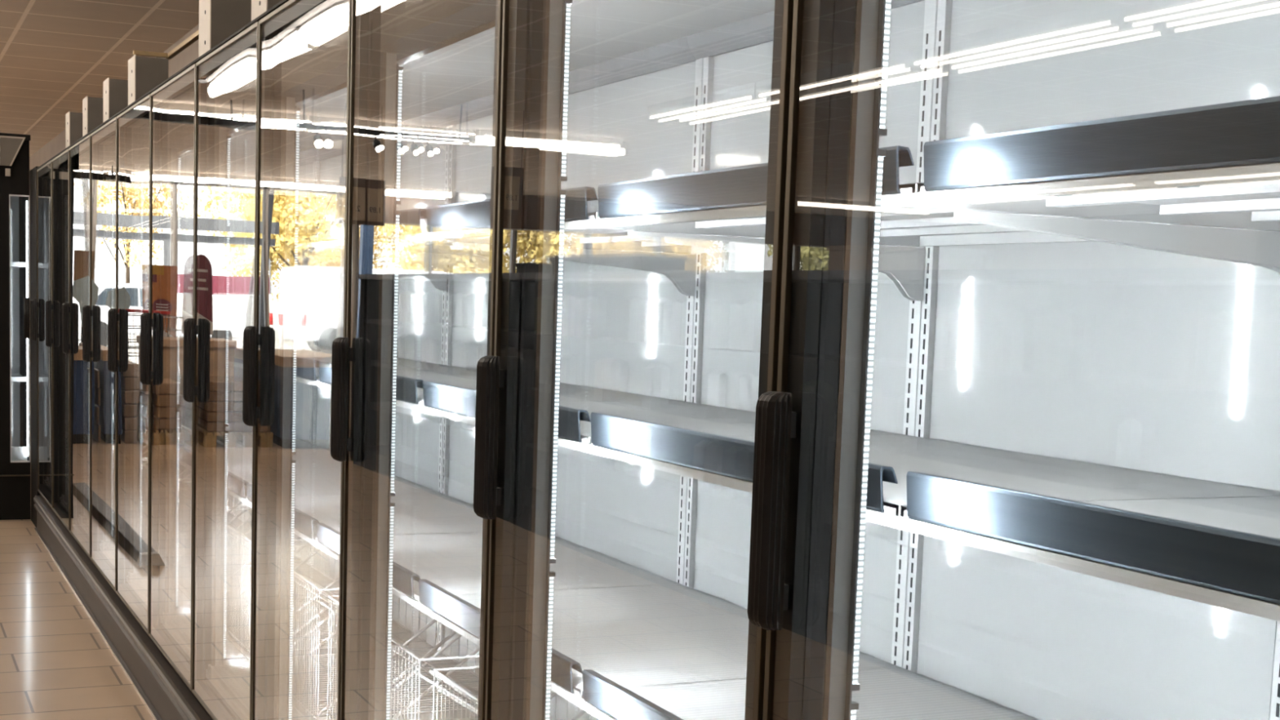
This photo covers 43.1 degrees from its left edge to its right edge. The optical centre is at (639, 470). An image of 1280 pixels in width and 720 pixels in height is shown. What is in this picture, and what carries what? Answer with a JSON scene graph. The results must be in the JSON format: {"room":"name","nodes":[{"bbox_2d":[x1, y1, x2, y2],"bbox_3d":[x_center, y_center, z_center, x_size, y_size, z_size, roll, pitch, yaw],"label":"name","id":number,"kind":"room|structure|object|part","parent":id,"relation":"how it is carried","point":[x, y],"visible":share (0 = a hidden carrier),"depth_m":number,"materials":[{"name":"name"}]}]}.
{"room":"supermarket","nodes":[
{"label":"supermarket","id":0,"kind":"room"},
{"bbox_2d":[0,440,155,719],"bbox_3d":[-9.535,0.453,5.534,15.900,0.060,26.950,-1,6,-25],"label":"floor","id":1,"kind":"structure","parent":0,"point":[55,664],"depth_m":5.85,"materials":[{"name":"beige tile"}]},
{"bbox_2d":[0,133,31,519],"bbox_3d":[-3.645,-0.820,9.239,0.264,2.125,0.756,-1,6,-25],"label":"tall cabinet","id":2,"kind":"object","parent":1,"relation":"on","point":[15,262],"depth_m":9.02,"materials":[{"name":"black metal"}]},
{"bbox_2d":[4,168,10,176],"bbox_3d":[-3.450,-1.630,8.838,0.025,0.040,0.030,-1,6,-25],"label":"clip","id":3,"kind":"object","parent":2,"relation":"attached to","point":[7,171],"visible":1,"depth_m":8.83,"materials":[{"name":"beige plastic"}]},
{"bbox_3d":[-3.468,-1.742,8.805,0.237,0.158,0.018,-1,6,-25],"label":"slanted light panel","id":4,"kind":"part","parent":2,"relation":"part of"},
{"bbox_3d":[-3.444,-1.825,8.826,0.228,0.030,0.015,-1,6,-25],"label":"cornice","id":5,"kind":"part","parent":2,"relation":"part of","materials":[{"name":"black paint"}]},
{"bbox_3d":[-3.757,-0.958,9.535,0.192,1.770,0.020,-1,6,-25],"label":"panel","id":6,"kind":"part","parent":2,"relation":"part of","materials":[{"name":"clear glass"}]},
{"bbox_2d":[10,373,23,377],"bbox_3d":[-3.651,-0.539,9.323,0.190,0.012,0.540,-1,6,-25],"label":"shelf","id":7,"kind":"object","parent":2,"relation":"attached to","point":[11,375],"depth_m":9.42,"materials":[{"name":"white metal"}]},
{"bbox_2d":[11,446,26,460],"bbox_3d":[-3.584,-0.099,9.302,0.090,0.118,0.410,-1,6,-25],"label":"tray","id":8,"kind":"object","parent":2,"relation":"on","point":[18,453],"depth_m":9.11,"materials":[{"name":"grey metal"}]},
{"bbox_3d":[-3.432,-0.781,8.962,0.104,1.475,0.012,-1,6,-25],"label":"door","id":9,"kind":"part","parent":2,"relation":"part of","materials":[{"name":"clear glass"}]},
{"bbox_3d":[-3.391,-0.845,8.951,0.030,0.223,0.028,-1,6,-25],"label":"handle","id":10,"kind":"part","parent":2,"relation":"part of","materials":[{"name":"black plastic"}]},
{"bbox_2d":[29,111,82,551],"bbox_3d":[-2.784,-0.762,8.570,0.798,2.205,1.218,-1,6,-25],"label":"tall cabinet","id":11,"kind":"object","parent":1,"relation":"on","point":[40,177],"visible":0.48,"depth_m":8.38,"materials":[{"name":"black metal"}]},
{"bbox_3d":[-3.188,-0.795,8.531,0.034,0.223,0.034,-1,6,-25],"label":"handle","id":12,"kind":"part","parent":11,"relation":"part of","materials":[{"name":"black plastic"}]},
{"bbox_3d":[-3.085,0.353,8.359,0.012,0.009,0.779,-1,6,-25],"label":"floor trim","id":13,"kind":"part","parent":11,"relation":"part of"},
{"bbox_3d":[-3.012,-0.693,8.225,0.023,1.673,0.753,-1,6,-25],"label":"glass pane","id":14,"kind":"part","parent":11,"relation":"part of","materials":[{"name":"clear glass"}]},
{"bbox_2d":[44,95,231,577],"bbox_3d":[-2.368,-0.657,7.689,0.798,2.205,0.818,-1,6,-25],"label":"tall cabinet","id":15,"kind":"object","parent":1,"relation":"on","point":[92,107],"visible":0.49,"depth_m":7.59,"materials":[{"name":"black metal"}]},
{"bbox_3d":[-2.857,-0.712,7.830,0.034,0.223,0.034,-1,6,-25],"label":"handle","id":16,"kind":"part","parent":15,"relation":"part of","materials":[{"name":"black plastic"}]},
{"bbox_3d":[-2.754,0.437,7.658,0.012,0.009,0.779,-1,6,-25],"label":"floor trim","id":17,"kind":"part","parent":15,"relation":"part of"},
{"bbox_3d":[-2.681,-0.610,7.524,0.023,1.673,0.753,-1,6,-25],"label":"glass pane","id":18,"kind":"part","parent":15,"relation":"part of","materials":[{"name":"clear glass"}]},
{"bbox_3d":[-2.038,-0.649,7.867,0.050,1.648,0.779,-1,6,-25],"label":"panel","id":19,"kind":"part","parent":15,"relation":"part of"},
{"bbox_2d":[62,77,255,608],"bbox_3d":[-2.037,-0.574,6.987,0.798,2.205,0.818,-1,6,-25],"label":"tall cabinet","id":20,"kind":"object","parent":1,"relation":"on","point":[115,91],"visible":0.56,"depth_m":6.97,"materials":[{"name":"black metal"}]},
{"bbox_3d":[-2.525,-0.629,7.128,0.034,0.223,0.034,-1,6,-25],"label":"handle","id":21,"kind":"part","parent":20,"relation":"part of","materials":[{"name":"black plastic"}]},
{"bbox_3d":[-2.422,0.520,6.957,0.012,0.009,0.779,-1,6,-25],"label":"floor trim","id":22,"kind":"part","parent":20,"relation":"part of","materials":[{"name":"grey metal"}]},
{"bbox_3d":[-2.350,-0.527,6.822,0.023,1.673,0.753,-1,6,-25],"label":"glass pane","id":23,"kind":"part","parent":20,"relation":"part of","materials":[{"name":"clear glass"}]},
{"bbox_2d":[228,332,243,337],"bbox_3d":[-1.978,-0.583,6.991,0.558,0.022,0.777,-1,6,-25],"label":"shelf","id":24,"kind":"object","parent":20,"relation":"attached to","point":[230,334],"depth_m":7.10,"materials":[{"name":"white metal"}]},
{"bbox_2d":[227,412,248,426],"bbox_3d":[-1.991,-0.214,7.029,0.558,0.022,0.777,-1,6,-25],"label":"shelf","id":25,"kind":"object","parent":20,"relation":"attached to","point":[234,419],"depth_m":7.11,"materials":[{"name":"white metal"}]},
{"bbox_2d":[226,493,251,531],"bbox_3d":[-1.998,0.067,7.059,0.520,0.326,0.694,-1,6,-25],"label":"wire basket","id":26,"kind":"object","parent":20,"relation":"on","point":[237,522],"depth_m":7.18,"materials":[{"name":"white metal"}]},
{"bbox_3d":[-1.707,-0.565,7.166,0.050,1.648,0.779,-1,6,-25],"label":"panel","id":27,"kind":"part","parent":20,"relation":"part of","materials":[{"name":"clear glass"}]},
{"bbox_2d":[82,54,313,648],"bbox_3d":[-1.705,-0.491,6.286,0.798,2.205,0.818,-1,6,-25],"label":"tall cabinet","id":28,"kind":"object","parent":1,"relation":"on","point":[144,73],"visible":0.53,"depth_m":6.20,"materials":[{"name":"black metal"}]},
{"bbox_3d":[-2.194,-0.545,6.427,0.034,0.223,0.034,-1,6,-25],"label":"handle","id":29,"kind":"part","parent":28,"relation":"part of","materials":[{"name":"black plastic"}]},
{"bbox_3d":[-2.091,0.603,6.255,0.012,0.009,0.779,-1,6,-25],"label":"floor trim","id":30,"kind":"part","parent":28,"relation":"part of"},
{"bbox_3d":[-2.019,-0.444,6.121,0.023,1.673,0.753,-1,6,-25],"label":"glass pane","id":31,"kind":"part","parent":28,"relation":"part of","materials":[{"name":"clear glass"}]},
{"bbox_2d":[226,501,301,562],"bbox_3d":[-1.667,0.150,6.358,0.520,0.326,0.694,-1,6,-25],"label":"wire basket","id":32,"kind":"object","parent":28,"relation":"on","point":[295,560],"depth_m":6.24,"materials":[{"name":"white metal"}]},
{"bbox_2d":[225,426,308,444],"bbox_3d":[-1.659,-0.131,6.328,0.558,0.022,0.777,-1,6,-25],"label":"shelf","id":33,"kind":"object","parent":28,"relation":"attached to","point":[237,434],"depth_m":6.30,"materials":[{"name":"white metal"}]},
{"bbox_2d":[228,337,306,344],"bbox_3d":[-1.647,-0.499,6.290,0.558,0.022,0.777,-1,6,-25],"label":"shelf","id":34,"kind":"object","parent":28,"relation":"attached to","point":[300,340],"depth_m":6.25,"materials":[{"name":"white metal"}]},
{"bbox_3d":[-1.376,-0.482,6.464,0.050,1.648,0.779,-1,6,-25],"label":"panel","id":35,"kind":"part","parent":28,"relation":"part of","materials":[{"name":"clear glass"}]},
{"bbox_2d":[107,92,346,698],"bbox_3d":[-1.377,-0.336,5.592,0.798,2.060,0.818,-1,6,-25],"label":"tall cabinet","id":36,"kind":"object","parent":1,"relation":"on","point":[129,614],"visible":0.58,"depth_m":5.58,"materials":[{"name":"white metal"}]},
{"bbox_3d":[-1.863,-0.462,5.726,0.034,0.223,0.034,-1,6,-25],"label":"handle","id":37,"kind":"part","parent":36,"relation":"part of","materials":[{"name":"black plastic"}]},
{"bbox_3d":[-1.760,0.687,5.554,0.012,0.009,0.779,-1,6,-25],"label":"floor trim","id":38,"kind":"part","parent":36,"relation":"part of","materials":[{"name":"beige tile"}]},
{"bbox_3d":[-1.687,-0.360,5.420,0.023,1.673,0.753,-1,6,-25],"label":"glass pane","id":39,"kind":"part","parent":36,"relation":"part of","materials":[{"name":"clear glass"}]},
{"bbox_2d":[133,29,199,59],"bbox_3d":[-1.750,-1.442,5.986,0.147,0.290,0.762,-1,6,-25],"label":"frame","id":40,"kind":"object","parent":36,"relation":"on","point":[193,37],"visible":0.52,"depth_m":6.17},
{"bbox_2d":[229,257,302,262],"bbox_3d":[-1.304,-0.732,5.556,0.558,0.022,0.777,-1,6,-25],"label":"shelf","id":41,"kind":"object","parent":36,"relation":"attached to","point":[229,257],"depth_m":5.87,"materials":[{"name":"white metal"}]},
{"bbox_2d":[228,342,332,352],"bbox_3d":[-1.315,-0.416,5.589,0.558,0.022,0.777,-1,6,-25],"label":"shelf","id":42,"kind":"object","parent":36,"relation":"attached to","point":[314,347],"depth_m":5.74,"materials":[{"name":"white metal"}]},
{"bbox_2d":[226,504,338,601],"bbox_3d":[-1.336,0.234,5.656,0.520,0.326,0.694,-1,6,-25],"label":"wire basket","id":43,"kind":"object","parent":36,"relation":"on","point":[314,575],"depth_m":5.76,"materials":[{"name":"white metal"}]},
{"bbox_2d":[227,443,341,466],"bbox_3d":[-1.328,-0.048,5.627,0.558,0.022,0.777,-1,6,-25],"label":"shelf","id":44,"kind":"object","parent":36,"relation":"attached to","point":[307,454],"depth_m":5.62,"materials":[{"name":"white metal"}]},
{"bbox_3d":[-1.045,-0.399,5.763,0.050,1.648,0.779,-1,6,-25],"label":"panel","id":45,"kind":"part","parent":36,"relation":"part of","materials":[{"name":"clear glass"}]},
{"bbox_2d":[140,0,446,719],"bbox_3d":[-1.043,-0.324,4.884,0.798,2.205,0.818,-1,6,-25],"label":"tall cabinet","id":46,"kind":"object","parent":1,"relation":"on","point":[166,659],"visible":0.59,"depth_m":4.81,"materials":[{"name":"white metal"}]},
{"bbox_3d":[-1.532,-0.379,5.024,0.034,0.223,0.034,-1,6,-25],"label":"handle","id":47,"kind":"part","parent":46,"relation":"part of","materials":[{"name":"black plastic"}]},
{"bbox_3d":[-1.429,0.770,4.853,0.012,0.009,0.779,-1,6,-25],"label":"floor trim","id":48,"kind":"part","parent":46,"relation":"part of","materials":[{"name":"metal"}]},
{"bbox_3d":[-1.356,-0.277,4.718,0.023,1.673,0.753,-1,6,-25],"label":"glass pane","id":49,"kind":"part","parent":46,"relation":"part of","materials":[{"name":"clear glass"}]},
{"bbox_3d":[-1.297,-1.039,4.700,0.076,0.176,0.779,-1,6,-25],"label":"header panel","id":50,"kind":"part","parent":46,"relation":"part of","materials":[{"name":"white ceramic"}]},
{"bbox_3d":[-1.230,-0.354,4.770,0.022,0.047,0.735,-1,6,-25],"label":"price rail","id":51,"kind":"part","parent":46,"relation":"part of","materials":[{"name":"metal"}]},
{"bbox_3d":[-1.242,0.014,4.808,0.022,0.046,0.735,-1,6,-25],"label":"price rail","id":52,"kind":"part","parent":46,"relation":"part of","materials":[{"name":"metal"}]},
{"bbox_3d":[-1.218,-0.670,4.738,0.022,0.047,0.735,-1,6,-25],"label":"price rail","id":53,"kind":"part","parent":46,"relation":"part of","materials":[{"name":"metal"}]},
{"bbox_2d":[229,244,344,258],"bbox_3d":[-0.973,-0.648,4.855,0.558,0.022,0.777,-1,6,-25],"label":"shelf","id":54,"kind":"object","parent":46,"relation":"attached to","point":[237,251],"depth_m":4.59,"materials":[{"name":"white metal"}]},
{"bbox_2d":[226,507,426,655],"bbox_3d":[-1.005,0.317,4.955,0.520,0.326,0.694,-1,6,-25],"label":"wire basket","id":55,"kind":"object","parent":46,"relation":"on","point":[238,622],"depth_m":4.79,"materials":[{"name":"white metal"}]},
{"bbox_2d":[226,465,439,503],"bbox_3d":[-0.997,0.036,4.925,0.558,0.022,0.777,-1,6,-25],"label":"shelf","id":56,"kind":"object","parent":46,"relation":"attached to","point":[309,480],"depth_m":4.87,"materials":[{"name":"white metal"}]},
{"bbox_2d":[228,351,441,368],"bbox_3d":[-0.984,-0.333,4.888,0.558,0.022,0.777,-1,6,-25],"label":"shelf","id":57,"kind":"object","parent":46,"relation":"attached to","point":[235,358],"depth_m":4.82,"materials":[{"name":"white metal"}]},
{"bbox_3d":[-0.714,-0.315,5.062,0.050,1.648,0.779,-1,6,-25],"label":"panel","id":58,"kind":"part","parent":46,"relation":"part of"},
{"bbox_2d":[182,0,493,719],"bbox_3d":[-0.712,-0.241,4.182,0.798,2.205,0.818,-1,6,-25],"label":"tall cabinet","id":59,"kind":"object","parent":1,"relation":"on","point":[227,73],"visible":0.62,"depth_m":4.32,"materials":[{"name":"white metal"}]},
{"bbox_3d":[-1.201,-0.295,4.323,0.034,0.223,0.034,-1,6,-25],"label":"handle","id":60,"kind":"part","parent":59,"relation":"part of","materials":[{"name":"black plastic"}]},
{"bbox_3d":[-1.025,-0.194,4.017,0.023,1.673,0.753,-1,6,-25],"label":"glass pane","id":61,"kind":"part","parent":59,"relation":"part of","materials":[{"name":"clear glass"}]},
{"bbox_3d":[-1.025,-0.194,4.017,0.015,1.673,0.753,-1,6,-25],"label":"door","id":62,"kind":"part","parent":59,"relation":"part of","materials":[{"name":"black glass"}]},
{"bbox_3d":[-0.966,-0.956,3.999,0.076,0.176,0.779,-1,6,-25],"label":"header panel","id":63,"kind":"part","parent":59,"relation":"part of","materials":[{"name":"white metal"}]},
{"bbox_3d":[-0.911,0.098,4.107,0.022,0.046,0.735,-1,6,-25],"label":"price rail","id":64,"kind":"part","parent":59,"relation":"part of","materials":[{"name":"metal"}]},
{"bbox_3d":[-0.887,-0.587,4.037,0.022,0.047,0.735,-1,6,-25],"label":"price rail","id":65,"kind":"part","parent":59,"relation":"part of","materials":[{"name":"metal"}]},
{"bbox_3d":[-0.898,-0.271,4.069,0.022,0.047,0.735,-1,6,-25],"label":"price rail","id":66,"kind":"part","parent":59,"relation":"part of","materials":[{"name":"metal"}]},
{"bbox_2d":[245,493,483,546],"bbox_3d":[-0.666,0.119,4.224,0.558,0.022,0.777,-1,6,-25],"label":"shelf","id":67,"kind":"object","parent":59,"relation":"attached to","point":[413,513],"depth_m":4.21,"materials":[{"name":"white metal"}]},
{"bbox_2d":[248,237,489,256],"bbox_3d":[-0.642,-0.565,4.154,0.558,0.022,0.777,-1,6,-25],"label":"shelf","id":68,"kind":"object","parent":59,"relation":"attached to","point":[306,246],"depth_m":4.31,"materials":[{"name":"white metal"}]},
{"bbox_2d":[292,543,479,719],"bbox_3d":[-0.674,0.400,4.254,0.520,0.326,0.694,-1,6,-25],"label":"wire basket","id":69,"kind":"object","parent":59,"relation":"on","point":[309,678],"depth_m":4.10,"materials":[{"name":"white metal"}]},
{"bbox_2d":[296,364,476,386],"bbox_3d":[-0.653,-0.249,4.186,0.558,0.022,0.777,-1,6,-25],"label":"shelf","id":70,"kind":"object","parent":59,"relation":"attached to","point":[305,375],"depth_m":4.09,"materials":[{"name":"white metal"}]},
{"bbox_3d":[-0.383,-0.232,4.361,0.050,1.648,0.779,-1,6,-25],"label":"panel","id":71,"kind":"part","parent":59,"relation":"part of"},
{"bbox_2d":[242,0,695,719],"bbox_3d":[-0.381,-0.158,3.481,0.798,2.205,0.818,-1,6,-25],"label":"tall cabinet","id":72,"kind":"object","parent":1,"relation":"on","point":[631,94],"visible":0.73,"depth_m":3.59,"materials":[{"name":"white metal"}]},
{"bbox_3d":[-0.870,-0.212,3.622,0.034,0.223,0.034,-1,6,-25],"label":"handle","id":73,"kind":"part","parent":72,"relation":"part of","materials":[{"name":"black plastic"}]},
{"bbox_3d":[-0.694,-0.111,3.316,0.023,1.673,0.753,-1,6,-25],"label":"glass pane","id":74,"kind":"part","parent":72,"relation":"part of","materials":[{"name":"clear glass"}]},
{"bbox_3d":[-0.694,-0.111,3.316,0.015,1.673,0.753,-1,6,-25],"label":"door","id":75,"kind":"part","parent":72,"relation":"part of","materials":[{"name":"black glass"}]},
{"bbox_3d":[-0.635,-0.873,3.298,0.076,0.176,0.779,-1,6,-25],"label":"header panel","id":76,"kind":"part","parent":72,"relation":"part of","materials":[{"name":"white metal"}]},
{"bbox_3d":[-0.580,0.181,3.405,0.022,0.046,0.735,-1,6,-25],"label":"price rail","id":77,"kind":"part","parent":72,"relation":"part of","materials":[{"name":"metal"}]},
{"bbox_3d":[-0.567,-0.187,3.368,0.022,0.047,0.735,-1,6,-25],"label":"price rail","id":78,"kind":"part","parent":72,"relation":"part of","materials":[{"name":"metal"}]},
{"bbox_3d":[-0.556,-0.503,3.335,0.022,0.047,0.735,-1,6,-25],"label":"price rail","id":79,"kind":"part","parent":72,"relation":"part of","materials":[{"name":"metal"}]},
{"bbox_2d":[327,593,591,719],"bbox_3d":[-0.342,0.483,3.553,0.520,0.326,0.694,-1,6,-25],"label":"wire basket","id":80,"kind":"object","parent":72,"relation":"on","point":[420,659],"depth_m":3.70,"materials":[{"name":"white metal"}]},
{"bbox_2d":[315,532,680,607],"bbox_3d":[-0.335,0.202,3.523,0.558,0.022,0.777,-1,6,-25],"label":"shelf","id":81,"kind":"object","parent":72,"relation":"attached to","point":[452,562],"depth_m":3.47,"materials":[{"name":"white metal"}]},
{"bbox_2d":[317,378,684,411],"bbox_3d":[-0.322,-0.166,3.485,0.558,0.022,0.777,-1,6,-25],"label":"shelf","id":82,"kind":"object","parent":72,"relation":"attached to","point":[570,389],"depth_m":3.44,"materials":[{"name":"white metal"}]},
{"bbox_2d":[320,227,692,255],"bbox_3d":[-0.311,-0.482,3.453,0.558,0.022,0.777,-1,6,-25],"label":"shelf","id":83,"kind":"object","parent":72,"relation":"attached to","point":[411,239],"depth_m":3.59,"materials":[{"name":"white metal"}]},
{"bbox_3d":[-0.051,-0.149,3.659,0.050,1.648,0.779,-1,6,-25],"label":"panel","id":84,"kind":"part","parent":72,"relation":"part of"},
{"bbox_2d":[330,0,924,719],"bbox_3d":[-0.050,-0.074,2.780,0.798,2.205,0.818,-1,6,-25],"label":"tall cabinet","id":85,"kind":"object","parent":1,"relation":"on","point":[695,629],"visible":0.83,"depth_m":2.93,"materials":[{"name":"white metal"}]},
{"bbox_3d":[-0.538,-0.129,2.921,0.034,0.223,0.034,-1,6,-25],"label":"handle","id":86,"kind":"part","parent":85,"relation":"part of","materials":[{"name":"black plastic"}]},
{"bbox_3d":[-0.363,-0.027,2.615,0.015,1.673,0.753,-1,6,-25],"label":"door","id":87,"kind":"part","parent":85,"relation":"part of","materials":[{"name":"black glass"}]},
{"bbox_3d":[-0.304,-0.789,2.597,0.076,0.176,0.779,-1,6,-25],"label":"header panel","id":88,"kind":"part","parent":85,"relation":"part of","materials":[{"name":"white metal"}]},
{"bbox_3d":[-0.249,0.264,2.704,0.022,0.046,0.735,-1,6,-25],"label":"price rail","id":89,"kind":"part","parent":85,"relation":"part of","materials":[{"name":"metal"}]},
{"bbox_3d":[-0.236,-0.104,2.667,0.022,0.047,0.735,-1,6,-25],"label":"price rail","id":90,"kind":"part","parent":85,"relation":"part of","materials":[{"name":"metal"}]},
{"bbox_2d":[432,666,586,719],"bbox_3d":[-0.011,0.567,2.851,0.520,0.326,0.694,-1,6,-25],"label":"wire basket","id":91,"kind":"object","parent":85,"relation":"on","point":[468,695],"depth_m":3.00,"materials":[{"name":"white metal"}]},
{"bbox_3d":[-0.225,-0.420,2.634,0.022,0.047,0.735,-1,6,-25],"label":"price rail","id":92,"kind":"part","parent":85,"relation":"part of","materials":[{"name":"metal"}]},
{"bbox_2d":[416,584,898,705],"bbox_3d":[-0.004,0.285,2.821,0.558,0.022,0.777,-1,6,-25],"label":"shelf","id":93,"kind":"object","parent":85,"relation":"attached to","point":[666,634],"depth_m":2.78,"materials":[{"name":"white metal"}]},
{"bbox_2d":[420,400,910,452],"bbox_3d":[0.009,-0.083,2.784,0.558,0.022,0.777,-1,6,-25],"label":"shelf","id":94,"kind":"object","parent":85,"relation":"attached to","point":[724,418],"depth_m":2.81,"materials":[{"name":"white metal"}]},
{"bbox_2d":[424,212,914,253],"bbox_3d":[0.020,-0.399,2.751,0.558,0.022,0.777,-1,6,-25],"label":"shelf","id":95,"kind":"object","parent":85,"relation":"attached to","point":[579,231],"depth_m":2.92,"materials":[{"name":"white metal"}]},
{"bbox_3d":[0.280,-0.066,2.958,0.050,1.648,0.779,-1,6,-25],"label":"panel","id":96,"kind":"part","parent":85,"relation":"part of","materials":[{"name":"clear glass"}]},
{"bbox_2d":[473,0,1279,719],"bbox_3d":[0.282,0.009,2.079,0.798,2.205,0.818,-1,6,-25],"label":"tall cabinet","id":97,"kind":"object","parent":1,"relation":"on","point":[1070,367],"visible":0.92,"depth_m":2.21,"materials":[{"name":"white metal"}]},
{"bbox_3d":[-0.207,-0.046,2.219,0.034,0.223,0.034,-1,6,-25],"label":"handle","id":98,"kind":"part","parent":97,"relation":"part of","materials":[{"name":"black plastic"}]},
{"bbox_3d":[0.082,0.347,2.003,0.022,0.046,0.735,-1,6,-25],"label":"price rail","id":99,"kind":"part","parent":97,"relation":"part of","materials":[{"name":"metal"}]},
{"bbox_3d":[-0.032,0.056,1.913,0.015,1.673,0.753,-1,6,-25],"label":"door","id":100,"kind":"part","parent":97,"relation":"part of","materials":[{"name":"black glass"}]},
{"bbox_3d":[0.095,-0.021,1.965,0.022,0.047,0.735,-1,6,-25],"label":"price rail","id":101,"kind":"part","parent":97,"relation":"part of","materials":[{"name":"metal"}]},
{"bbox_3d":[0.106,-0.337,1.933,0.022,0.047,0.735,-1,6,-25],"label":"price rail","id":102,"kind":"part","parent":97,"relation":"part of","materials":[{"name":"metal"}]},
{"bbox_2d":[577,666,1039,719],"bbox_3d":[0.327,0.369,2.120,0.558,0.022,0.777,-1,6,-25],"label":"shelf","id":103,"kind":"object","parent":97,"relation":"attached to","point":[895,693],"depth_m":2.35,"materials":[{"name":"white metal"}]},
{"bbox_2d":[586,435,1279,527],"bbox_3d":[0.340,0.001,2.082,0.558,0.022,0.777,-1,6,-25],"label":"shelf","id":104,"kind":"object","parent":97,"relation":"attached to","point":[1072,473],"depth_m":2.03,"materials":[{"name":"white metal"}]},
{"bbox_2d":[592,182,1279,246],"bbox_3d":[0.351,-0.315,2.050,0.558,0.022,0.777,-1,6,-25],"label":"shelf","id":105,"kind":"object","parent":97,"relation":"attached to","point":[740,210],"depth_m":2.16,"materials":[{"name":"white metal"}]},
{"bbox_3d":[0.611,0.018,2.257,0.050,1.648,0.779,-1,6,-25],"label":"panel","id":106,"kind":"part","parent":97,"relation":"part of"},
{"bbox_2d":[746,0,1279,719],"bbox_3d":[0.616,0.093,1.371,0.798,2.205,0.832,-1,6,-25],"label":"tall cabinet","id":107,"kind":"object","parent":1,"relation":"on","point":[1218,165],"visible":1,"depth_m":1.51,"materials":[{"name":"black metal"}]},
{"bbox_3d":[0.124,0.038,1.518,0.034,0.223,0.034,-1,6,-25],"label":"handle","id":108,"kind":"part","parent":107,"relation":"part of","materials":[{"name":"black plastic"}]},
{"bbox_3d":[0.300,0.139,1.212,0.015,1.673,0.753,-1,6,-25],"label":"door","id":109,"kind":"part","parent":107,"relation":"part of","materials":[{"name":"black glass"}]},
{"bbox_2d":[894,496,1279,622],"bbox_3d":[0.671,0.084,1.381,0.558,0.022,0.777,-1,6,-25],"label":"shelf","id":110,"kind":"object","parent":107,"relation":"attached to","point":[1233,587],"depth_m":1.40,"materials":[{"name":"white metal"}]},
{"bbox_3d":[0.426,0.062,1.264,0.022,0.047,0.735,-1,6,-25],"label":"price rail","id":111,"kind":"part","parent":107,"relation":"part of","materials":[{"name":"metal"}]},
{"bbox_2d":[911,162,1279,231],"bbox_3d":[0.682,-0.232,1.349,0.558,0.022,0.777,-1,6,-25],"label":"shelf","id":112,"kind":"object","parent":107,"relation":"attached to","point":[1241,195],"depth_m":1.51,"materials":[{"name":"white metal"}]},
{"bbox_3d":[0.437,-0.254,1.232,0.022,0.047,0.735,-1,6,-25],"label":"price rail","id":113,"kind":"part","parent":107,"relation":"part of","materials":[{"name":"metal"}]},
{"bbox_3d":[0.942,0.101,1.556,0.050,1.648,0.779,-1,6,-25],"label":"panel","id":114,"kind":"part","parent":107,"relation":"part of","materials":[{"name":"white metal"}]},
{"bbox_2d":[0,0,199,156],"bbox_3d":[-9.435,-2.401,5.242,15.900,0.060,26.950,-1,6,-25],"label":"ceiling","id":115,"kind":"structure","parent":0,"point":[55,55],"depth_m":10.21,"materials":[{"name":"tile"}]},
{"bbox_2d":[29,23,199,260],"bbox_3d":[-2.247,-1.071,8.794,0.100,2.810,26.950,-1,6,-25],"label":"wall","id":116,"kind":"structure","parent":0,"point":[189,54],"depth_m":10.12,"materials":[{"name":"paint"}]}
]}

